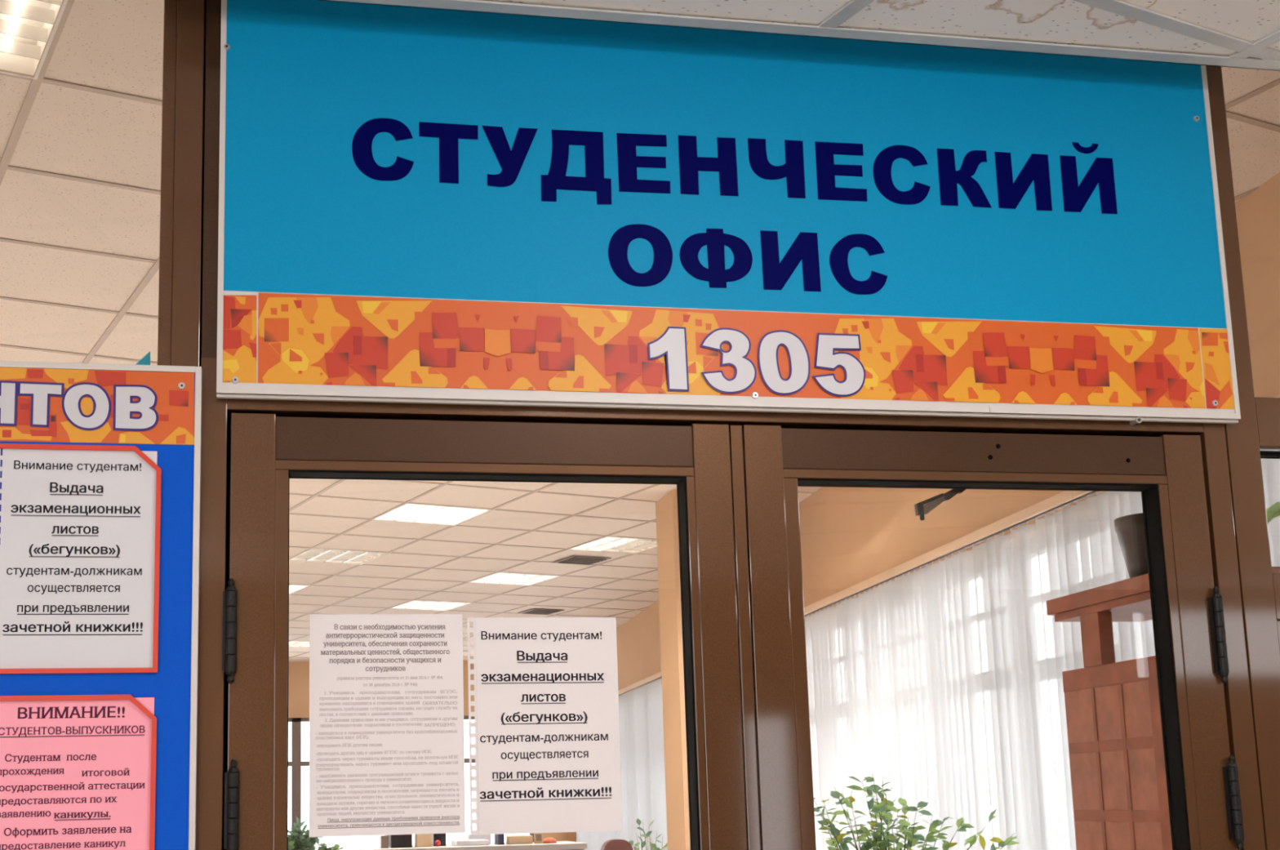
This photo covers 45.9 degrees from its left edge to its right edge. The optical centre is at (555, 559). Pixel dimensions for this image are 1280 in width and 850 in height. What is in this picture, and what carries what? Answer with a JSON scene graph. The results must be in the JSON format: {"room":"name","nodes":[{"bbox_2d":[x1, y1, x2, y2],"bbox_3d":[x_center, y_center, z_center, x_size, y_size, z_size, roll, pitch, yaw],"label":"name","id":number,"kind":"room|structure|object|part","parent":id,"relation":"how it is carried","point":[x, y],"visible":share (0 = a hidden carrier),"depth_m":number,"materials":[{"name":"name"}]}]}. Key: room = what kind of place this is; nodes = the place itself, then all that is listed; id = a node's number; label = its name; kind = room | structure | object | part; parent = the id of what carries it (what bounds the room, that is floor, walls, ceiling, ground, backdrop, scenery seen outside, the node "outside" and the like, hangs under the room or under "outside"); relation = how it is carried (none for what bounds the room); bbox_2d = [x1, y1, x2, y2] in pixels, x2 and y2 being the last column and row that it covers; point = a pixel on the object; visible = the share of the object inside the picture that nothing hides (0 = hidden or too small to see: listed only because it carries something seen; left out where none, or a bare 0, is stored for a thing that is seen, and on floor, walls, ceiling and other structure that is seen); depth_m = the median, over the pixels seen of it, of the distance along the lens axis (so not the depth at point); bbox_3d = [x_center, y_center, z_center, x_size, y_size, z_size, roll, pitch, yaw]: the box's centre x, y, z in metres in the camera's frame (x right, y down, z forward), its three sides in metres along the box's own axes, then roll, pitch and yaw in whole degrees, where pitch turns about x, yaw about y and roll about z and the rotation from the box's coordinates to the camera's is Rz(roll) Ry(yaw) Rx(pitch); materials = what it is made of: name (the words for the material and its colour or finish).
{"room":"university corridor","nodes":[
{"label":"university corridor","id":0,"kind":"room"},
{"bbox_2d":[288,660,576,842],"bbox_3d":[-4.535,3.019,19.188,10.200,3.500,0.250,0,-9,-11],"label":"wall","id":1,"kind":"structure","parent":0,"point":[299,671],"depth_m":19.54,"materials":[{"name":"beige paint"}]},
{"bbox_2d":[288,715,533,846],"bbox_3d":[-4.188,2.973,19.235,8.020,1.870,0.084,0,-9,-11],"label":"window","id":2,"kind":"structure","parent":1,"relation":"in","point":[295,763],"depth_m":19.41,"materials":[{"name":"brown"}]},
{"bbox_2d":[0,0,1279,661],"bbox_3d":[-3.053,-0.111,10.712,9.949,0.001,17.740,0,-9,-11],"label":"ceiling","id":3,"kind":"structure","parent":0,"point":[112,45],"depth_m":5.68,"materials":[{"name":"tile"}]},
{"bbox_2d":[0,0,67,79],"bbox_3d":[-1.469,-1.349,3.511,0.596,0.090,0.596,3,-10,-28],"label":"ceiling light","id":4,"kind":"object","parent":3,"relation":"attached to","point":[25,25],"visible":1,"depth_m":3.72,"materials":[{"name":"white plastic"}]},
{"bbox_2d":[288,640,309,647],"bbox_3d":[-2.882,0.942,17.517,0.596,0.090,0.596,3,-10,-28],"label":"ceiling light","id":5,"kind":"object","parent":3,"relation":"attached to","point":[292,643],"visible":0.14,"depth_m":17.51,"materials":[{"name":"white plastic"}]},
{"bbox_2d":[288,584,310,594],"bbox_3d":[-2.505,0.209,13.023,0.596,0.090,0.596,3,-10,-28],"label":"ceiling light","id":6,"kind":"object","parent":3,"relation":"attached to","point":[292,588],"visible":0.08,"depth_m":13.06,"materials":[{"name":"white plastic"}]},
{"bbox_2d":[289,548,388,564],"bbox_3d":[-1.661,-0.064,11.456,0.596,0.090,0.596,3,-10,-28],"label":"ceiling light","id":7,"kind":"object","parent":3,"relation":"attached to","point":[314,555],"visible":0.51,"depth_m":11.49,"materials":[{"name":"white plastic"}]},
{"bbox_2d":[391,600,471,610],"bbox_3d":[-1.196,0.396,14.383,0.596,0.090,0.596,3,-10,-28],"label":"ceiling light","id":8,"kind":"object","parent":3,"relation":"attached to","point":[416,605],"visible":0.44,"depth_m":14.42,"materials":[{"name":"white plastic"}]},
{"bbox_2d":[372,502,492,525],"bbox_3d":[-0.819,-0.337,9.889,0.596,0.090,0.596,3,-10,-28],"label":"ceiling light","id":9,"kind":"object","parent":3,"relation":"attached to","point":[443,515],"visible":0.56,"depth_m":9.92,"materials":[{"name":"white plastic"}]},
{"bbox_2d":[467,572,561,585],"bbox_3d":[-0.353,0.123,12.816,0.596,0.090,0.596,3,-10,-28],"label":"ceiling light","id":10,"kind":"object","parent":3,"relation":"attached to","point":[501,578],"visible":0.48,"depth_m":12.86,"materials":[{"name":"white plastic"}]},
{"bbox_2d":[518,608,564,614],"bbox_3d":[-0.147,0.521,14.995,0.340,0.012,0.340,3,-10,-28],"label":"ceiling vent","id":11,"kind":"object","parent":3,"relation":"in","point":[540,611],"visible":1,"depth_m":14.95,"materials":[{"name":"grey metal"}]},
{"bbox_2d":[552,555,611,564],"bbox_3d":[0.205,0.010,11.875,0.340,0.012,0.340,3,-10,-28],"label":"ceiling vent","id":12,"kind":"object","parent":3,"relation":"in","point":[582,560],"visible":1,"depth_m":11.83,"materials":[{"name":"grey metal"}]},
{"bbox_2d":[568,536,657,553],"bbox_3d":[0.490,-0.150,11.250,0.596,0.090,0.596,3,-10,-28],"label":"ceiling light","id":13,"kind":"object","parent":3,"relation":"attached to","point":[628,545],"visible":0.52,"depth_m":11.30,"materials":[{"name":"white plastic"}]},
{"bbox_2d":[0,0,1279,662],"bbox_3d":[-3.055,-0.108,10.711,9.945,0.004,17.740,0,-9,-11],"label":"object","id":14,"kind":"structure","parent":3,"relation":"attached to","point":[35,84],"depth_m":8.78,"materials":[{"name":"beige"}]},
{"bbox_2d":[655,489,690,849],"bbox_3d":[0.927,1.308,9.248,0.420,3.455,0.420,0,-9,-11],"label":"wall column","id":15,"kind":"structure","parent":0,"point":[666,508],"depth_m":9.26,"materials":[{"name":"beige paint"}]},
{"bbox_2d":[157,0,1279,849],"bbox_3d":[0.587,0.154,2.178,11.940,3.500,0.060,0,-9,-11],"label":"door frame","id":16,"kind":"structure","parent":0,"point":[1232,454],"depth_m":2.10,"materials":[{"name":"brown metal"}]},
{"bbox_2d":[0,360,202,849],"bbox_3d":[-1.270,0.334,1.755,1.655,1.201,0.022,0,-9,-11],"label":"notice board","id":17,"kind":"object","parent":16,"relation":"attached to","point":[44,405],"visible":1,"depth_m":1.95,"materials":[{"name":"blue plastic"}]},
{"bbox_2d":[0,697,154,849],"bbox_3d":[-0.614,0.317,1.874,0.216,0.289,0.001,0,-9,-11],"label":"notice","id":18,"kind":"object","parent":17,"relation":"attached to","point":[75,775],"visible":1,"depth_m":1.88,"materials":[{"name":"pink paper"}]},
{"bbox_2d":[0,448,157,668],"bbox_3d":[-0.622,-0.001,1.925,0.214,0.287,0.001,0,-9,-11],"label":"notice","id":19,"kind":"object","parent":17,"relation":"attached to","point":[77,526],"visible":1,"depth_m":1.93,"materials":[{"name":"white paper"}]},
{"bbox_2d":[135,351,150,364],"bbox_3d":[-0.557,-0.270,2.026,0.022,0.023,0.001,0,-9,-11],"label":"sticker","id":20,"kind":"object","parent":16,"relation":"attached to","point":[145,360],"visible":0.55,"depth_m":2.03,"materials":[{"name":"teal paper"}]},
{"bbox_3d":[-0.483,0.464,1.925,0.037,2.860,0.060,0,-9,-11],"label":"post","id":21,"kind":"part","parent":16,"relation":"part of","materials":[{"name":"brown metal"}]},
{"bbox_3d":[0.256,-0.603,2.238,1.515,0.690,0.046,0,-9,-11],"label":"infill panel","id":22,"kind":"part","parent":16,"relation":"part of","materials":[{"name":"brown metal"}]},
{"bbox_2d":[222,413,760,849],"bbox_3d":[-0.067,0.837,1.930,0.720,2.084,0.064,0,-9,-11],"label":"door","id":23,"kind":"structure","parent":16,"relation":"in","point":[704,461],"depth_m":2.06,"materials":[{"name":"brown metal"}]},
{"bbox_2d":[309,613,465,837],"bbox_3d":[-0.226,0.219,2.017,0.206,0.294,0.001,0,-9,-11],"label":"notice","id":24,"kind":"object","parent":23,"relation":"attached to","point":[387,737],"visible":1,"depth_m":2.02,"materials":[{"name":"white paper"}]},
{"bbox_3d":[-0.095,-0.158,2.095,0.580,0.060,0.041,0,-9,-11],"label":"rail","id":25,"kind":"part","parent":23,"relation":"part of","materials":[{"name":"brown metal"}]},
{"bbox_2d":[466,617,622,835],"bbox_3d":[-0.015,0.224,2.056,0.208,0.293,0.001,0,-9,-11],"label":"notice","id":26,"kind":"object","parent":23,"relation":"attached to","point":[547,756],"visible":1,"depth_m":2.06,"materials":[{"name":"white paper"}]},
{"bbox_2d":[216,0,1240,423],"bbox_3d":[0.281,-0.551,2.194,1.506,0.689,0.023,0,-9,-11],"label":"sign","id":27,"kind":"object","parent":16,"relation":"attached to","point":[417,205],"visible":1,"depth_m":2.16,"materials":[{"name":"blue plastic"}]},
{"bbox_3d":[0.281,-0.553,2.196,1.504,0.684,0.020,0,-9,-11],"label":"panel","id":28,"kind":"part","parent":27,"relation":"part of","materials":[{"name":"orange plastic"}]},
{"bbox_2d":[322,0,1279,71],"bbox_3d":[0.601,-1.172,2.254,12.000,0.859,0.025,0,-9,-11],"label":"trim","id":29,"kind":"structure","parent":16,"relation":"attached to","point":[491,6],"depth_m":2.14,"materials":[{"name":"white metal"}]},
{"bbox_2d":[742,424,1244,849],"bbox_3d":[0.640,0.846,2.090,0.724,2.084,0.120,0,-9,-11],"label":"door","id":30,"kind":"structure","parent":16,"relation":"in","point":[1192,663],"depth_m":2.19,"materials":[{"name":"brown metal"}]},
{"bbox_3d":[0.554,-0.064,2.280,0.007,0.010,0.007,0,-9,-11],"label":"closer knob","id":31,"kind":"part","parent":30,"relation":"part of","materials":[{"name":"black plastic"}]},
{"bbox_3d":[0.568,-0.083,2.286,0.047,0.034,0.010,0,-9,-11],"label":"closer arm","id":32,"kind":"part","parent":30,"relation":"part of","materials":[{"name":"grey metal"}]},
{"bbox_3d":[0.573,-0.083,2.287,0.036,0.030,0.008,0,-9,-11],"label":"closer plate","id":33,"kind":"part","parent":30,"relation":"part of","materials":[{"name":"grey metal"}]},
{"bbox_3d":[0.601,-0.099,2.295,0.028,0.020,0.012,0,-9,-11],"label":"closer arm","id":34,"kind":"part","parent":30,"relation":"part of","materials":[{"name":"grey metal"}]},
{"bbox_3d":[0.624,-0.109,2.301,0.034,0.017,0.008,0,-9,-11],"label":"closer arm","id":35,"kind":"part","parent":30,"relation":"part of","materials":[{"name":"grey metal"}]},
{"bbox_3d":[0.615,-0.154,2.228,0.602,0.060,0.041,0,-9,-11],"label":"rail","id":36,"kind":"part","parent":30,"relation":"part of","materials":[{"name":"brown metal"}]},
{"bbox_2d":[817,0,1279,61],"bbox_3d":[1.097,-1.177,-0.384,12.000,0.004,5.276,0,-9,-11],"label":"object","id":37,"kind":"structure","parent":16,"relation":"attached to","point":[1244,49],"depth_m":2.15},
{"bbox_2d":[1129,416,1142,425],"bbox_3d":[0.866,-0.206,2.251,0.009,0.010,0.022,0,-9,-11],"label":"bolt","id":38,"kind":"object","parent":16,"relation":"attached to","point":[1138,420],"visible":1,"depth_m":2.24,"materials":[{"name":"silver metal"}]},
{"bbox_3d":[1.055,0.473,2.214,0.054,2.860,0.060,0,-9,-11],"label":"post","id":39,"kind":"part","parent":16,"relation":"part of","materials":[{"name":"brown metal"}]},
{"bbox_3d":[3.755,-0.190,2.833,5.475,0.077,0.060,0,-9,-11],"label":"transom rail","id":40,"kind":"part","parent":16,"relation":"part of","materials":[{"name":"brown metal"}]},
{"bbox_3d":[3.762,0.075,2.791,5.474,0.070,0.058,0,-9,-11],"label":"rail","id":41,"kind":"part","parent":16,"relation":"part of","materials":[{"name":"brown metal"}]},
{"bbox_3d":[3.785,1.004,2.637,5.474,1.814,0.028,0,-9,-11],"label":"panel","id":42,"kind":"part","parent":16,"relation":"part of","materials":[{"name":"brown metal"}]},
{"bbox_2d":[481,0,1279,58],"bbox_3d":[1.094,-1.178,-0.372,12.000,0.001,5.300,0,-9,-11],"label":"ceiling","id":43,"kind":"structure","parent":0,"point":[1071,22],"depth_m":2.12,"materials":[{"name":"tile"}]},
{"bbox_2d":[616,171,1279,695],"bbox_3d":[1.501,1.623,11.434,0.251,3.500,18.200,0,-9,-8],"label":"wall","id":44,"kind":"structure","parent":0,"point":[850,536],"depth_m":7.88,"materials":[{"name":"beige paint"}]},
{"bbox_2d":[576,831,600,849],"bbox_3d":[0.389,2.705,18.468,0.059,1.815,1.996,0,-9,-8],"label":"vertical blind","id":45,"kind":"object","parent":44,"relation":"attached to","point":[593,839],"visible":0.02,"depth_m":18.11,"materials":[{"name":"white fabric"}]},
{"bbox_2d":[600,687,631,847],"bbox_3d":[0.646,2.384,16.511,0.059,1.815,1.996,0,-9,-8],"label":"vertical blind","id":46,"kind":"object","parent":44,"relation":"attached to","point":[626,834],"visible":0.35,"depth_m":15.84,"materials":[{"name":"white fabric"}]},
{"bbox_2d":[626,671,667,849],"bbox_3d":[0.905,2.062,14.554,0.060,1.815,1.996,0,-9,-8],"label":"vertical blind","id":47,"kind":"object","parent":44,"relation":"attached to","point":[645,703],"visible":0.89,"depth_m":14.58,"materials":[{"name":"white fabric"}]},
{"bbox_2d":[804,567,912,849],"bbox_3d":[1.677,1.097,8.683,0.062,1.815,1.996,0,-9,-7],"label":"curtain","id":48,"kind":"object","parent":44,"relation":"attached to","point":[855,696],"visible":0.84,"depth_m":8.48,"materials":[{"name":"fabric"}]},
{"bbox_2d":[893,490,1084,849],"bbox_3d":[1.934,0.776,6.726,0.060,1.815,1.996,0,-9,-8],"label":"curtain","id":49,"kind":"object","parent":44,"relation":"attached to","point":[984,660],"visible":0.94,"depth_m":6.64,"materials":[{"name":"white fabric"}]},
{"bbox_2d":[1072,395,1279,662],"bbox_3d":[2.192,0.454,4.769,0.058,1.815,1.996,0,-9,-8],"label":"vertical blind","id":50,"kind":"object","parent":44,"relation":"attached to","point":[1102,559],"visible":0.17,"depth_m":5.58,"materials":[{"name":"fabric"}]},
{"label":"floor","id":51,"kind":"structure","parent":0,"visible":0},
{"bbox_2d":[359,840,586,849],"bbox_3d":[-0.364,1.963,6.625,0.969,1.390,0.445,0,-9,-11],"label":"storage cabinet","id":52,"kind":"object","parent":51,"relation":"on","point":[565,845],"visible":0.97,"depth_m":6.57,"materials":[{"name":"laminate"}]},
{"bbox_2d":[378,835,388,848],"bbox_3d":[-0.758,1.244,6.641,0.034,0.054,0.120,0,-9,-11],"label":"binder","id":53,"kind":"object","parent":52,"relation":"on","point":[383,839],"visible":1,"depth_m":6.58,"materials":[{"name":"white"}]},
{"bbox_2d":[389,834,412,848],"bbox_3d":[-0.685,1.239,6.655,0.093,0.065,0.122,0,-9,-11],"label":"file box","id":54,"kind":"object","parent":52,"relation":"on","point":[399,841],"visible":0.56,"depth_m":6.60,"materials":[{"name":"black plastic"}]},
{"bbox_2d":[414,833,431,847],"bbox_3d":[-0.588,1.237,6.675,0.066,0.069,0.120,0,-9,-11],"label":"parcel","id":55,"kind":"object","parent":52,"relation":"on","point":[420,840],"visible":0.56,"depth_m":6.62,"materials":[{"name":"beige cardboard"}]},
{"bbox_2d":[434,840,440,846],"bbox_3d":[-0.523,1.255,6.663,0.028,0.028,0.028,0,-9,-11],"label":"ball","id":56,"kind":"object","parent":52,"relation":"on","point":[437,842],"visible":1,"depth_m":6.65,"materials":[{"name":"red plastic"}]},
{"bbox_2d":[431,833,446,846],"bbox_3d":[-0.527,1.252,6.766,0.056,0.066,0.120,0,-9,-11],"label":"tin","id":57,"kind":"object","parent":52,"relation":"on","point":[442,837],"visible":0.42,"depth_m":6.71,"materials":[{"name":"black metal"}]},
{"bbox_2d":[451,839,489,845],"bbox_3d":[-0.384,1.268,6.749,0.147,0.022,0.200,0,-9,-11],"label":"paper stack","id":58,"kind":"object","parent":52,"relation":"on","point":[472,842],"visible":1,"depth_m":6.66,"materials":[{"name":"white paper"}]},
{"bbox_2d":[466,834,491,844],"bbox_3d":[-0.353,1.281,6.902,0.105,0.045,0.060,0,-9,-11],"label":"paper stack","id":59,"kind":"object","parent":52,"relation":"on","point":[487,837],"visible":0.5,"depth_m":6.88,"materials":[{"name":"white paper"}]},
{"bbox_2d":[494,834,504,844],"bbox_3d":[-0.253,1.244,6.737,0.028,0.060,0.120,0,-9,-11],"label":"binder","id":60,"kind":"object","parent":52,"relation":"on","point":[499,838],"visible":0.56,"depth_m":6.68,"materials":[{"name":"blue"}]},
{"bbox_2d":[506,835,533,844],"bbox_3d":[-0.164,1.256,6.751,0.103,0.037,0.120,0,-9,-11],"label":"box","id":61,"kind":"object","parent":52,"relation":"on","point":[514,839],"visible":1,"depth_m":6.70,"materials":[{"name":"beige cardboard"}]},
{"bbox_2d":[533,832,542,844],"bbox_3d":[-0.078,1.240,6.715,0.039,0.052,0.016,0,-9,-11],"label":"picture frame","id":62,"kind":"object","parent":52,"relation":"on","point":[538,837],"visible":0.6,"depth_m":6.71,"materials":[{"name":"beige"}]},
{"bbox_2d":[536,834,541,840],"bbox_3d":[-0.076,1.238,6.708,0.025,0.030,0.001,0,-9,-11],"label":"picture","id":63,"kind":"object","parent":62,"relation":"attached to","point":[538,836],"depth_m":6.71,"materials":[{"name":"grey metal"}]},
{"bbox_2d":[542,837,556,843],"bbox_3d":[-0.029,1.258,6.746,0.068,0.025,0.067,0,-9,-11],"label":"cloth","id":64,"kind":"object","parent":52,"relation":"on","point":[548,840],"visible":1,"depth_m":6.72,"materials":[{"name":"orange"}]},
{"bbox_2d":[600,839,632,849],"bbox_3d":[0.392,2.193,8.067,0.595,1.358,0.609,0,-9,-11],"label":"office chair","id":65,"kind":"object","parent":51,"relation":"on","point":[612,844],"visible":1,"depth_m":8.33,"materials":[{"name":"fabric"}]},
{"bbox_2d":[1046,566,1279,849],"bbox_3d":[1.407,1.060,3.299,0.264,2.030,0.545,0,-9,-11],"label":"divider","id":66,"kind":"object","parent":51,"relation":"on","point":[1116,752],"visible":0.59,"depth_m":3.44,"materials":[{"name":"orange wood"}]},
{"bbox_3d":[1.264,0.188,3.517,0.035,0.122,0.080,0,-9,-11],"label":"post","id":67,"kind":"part","parent":66,"relation":"part of","materials":[{"name":"orange wood"}]},
{"bbox_3d":[1.380,0.102,3.442,0.236,0.018,0.525,0,-9,-11],"label":"rail","id":68,"kind":"part","parent":66,"relation":"part of","materials":[{"name":"orange wood"}]},
{"bbox_3d":[1.315,1.096,3.263,0.038,1.752,0.520,0,-9,-11],"label":"panel","id":69,"kind":"part","parent":66,"relation":"part of","materials":[{"name":"brown wood"}]},
{"bbox_2d":[1114,512,1147,577],"bbox_3d":[1.354,-0.023,3.414,0.156,0.146,0.156,0,-9,-11],"label":"plant pot","id":70,"kind":"object","parent":66,"relation":"on","point":[1129,529],"visible":0.34,"depth_m":3.38,"materials":[{"name":"grey plastic"}]},
{"bbox_2d":[1266,502,1279,524],"bbox_3d":[1.832,0.956,3.280,0.329,2.209,0.329,-9,-12,38],"label":"potted palm","id":71,"kind":"object","parent":51,"relation":"on","point":[1273,511],"visible":0.43,"depth_m":3.43,"materials":[{"name":"green plant"}]},
{"bbox_3d":[1.292,2.192,5.654,0.600,0.550,0.600,0,-9,-11],"label":"plant stand","id":72,"kind":"object","parent":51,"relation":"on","visible":0},
{"bbox_2d":[813,773,1018,849],"bbox_3d":[1.391,1.369,5.762,0.867,1.104,0.660,-1,-9,-1],"label":"potted plant","id":73,"kind":"object","parent":72,"relation":"on","point":[881,809],"visible":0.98,"depth_m":5.79,"materials":[{"name":"green plant"}]},
{"bbox_3d":[0.645,2.835,9.550,0.500,0.550,0.500,0,-9,-11],"label":"plant stand","id":74,"kind":"object","parent":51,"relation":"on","visible":0},
{"bbox_2d":[628,818,667,849],"bbox_3d":[0.636,2.118,9.675,0.295,0.906,0.338,-10,-12,42],"label":"potted plant","id":75,"kind":"object","parent":74,"relation":"on","point":[647,834],"visible":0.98,"depth_m":9.71,"materials":[{"name":"green plant"}]},
{"bbox_3d":[-2.888,4.058,16.826,0.700,0.620,0.700,0,-9,-11],"label":"plant stand","id":76,"kind":"object","parent":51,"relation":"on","visible":0},
{"bbox_2d":[288,816,323,849],"bbox_3d":[-2.922,3.330,16.987,0.549,0.870,0.561,-5,-10,21],"label":"potted plant","id":77,"kind":"object","parent":76,"relation":"on","point":[296,841],"visible":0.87,"depth_m":16.89,"materials":[{"name":"green plant"}]},
{"bbox_3d":[-2.395,3.934,15.908,0.600,0.550,0.600,0,-9,-11],"label":"plant stand","id":78,"kind":"object","parent":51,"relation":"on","visible":0},
{"bbox_2d":[316,841,343,849],"bbox_3d":[-2.423,3.330,15.999,0.409,0.672,0.431,0,-9,-11],"label":"potted plant","id":79,"kind":"object","parent":78,"relation":"on","point":[323,846],"visible":1,"depth_m":16.04,"materials":[{"name":"green plant"}]}
]}

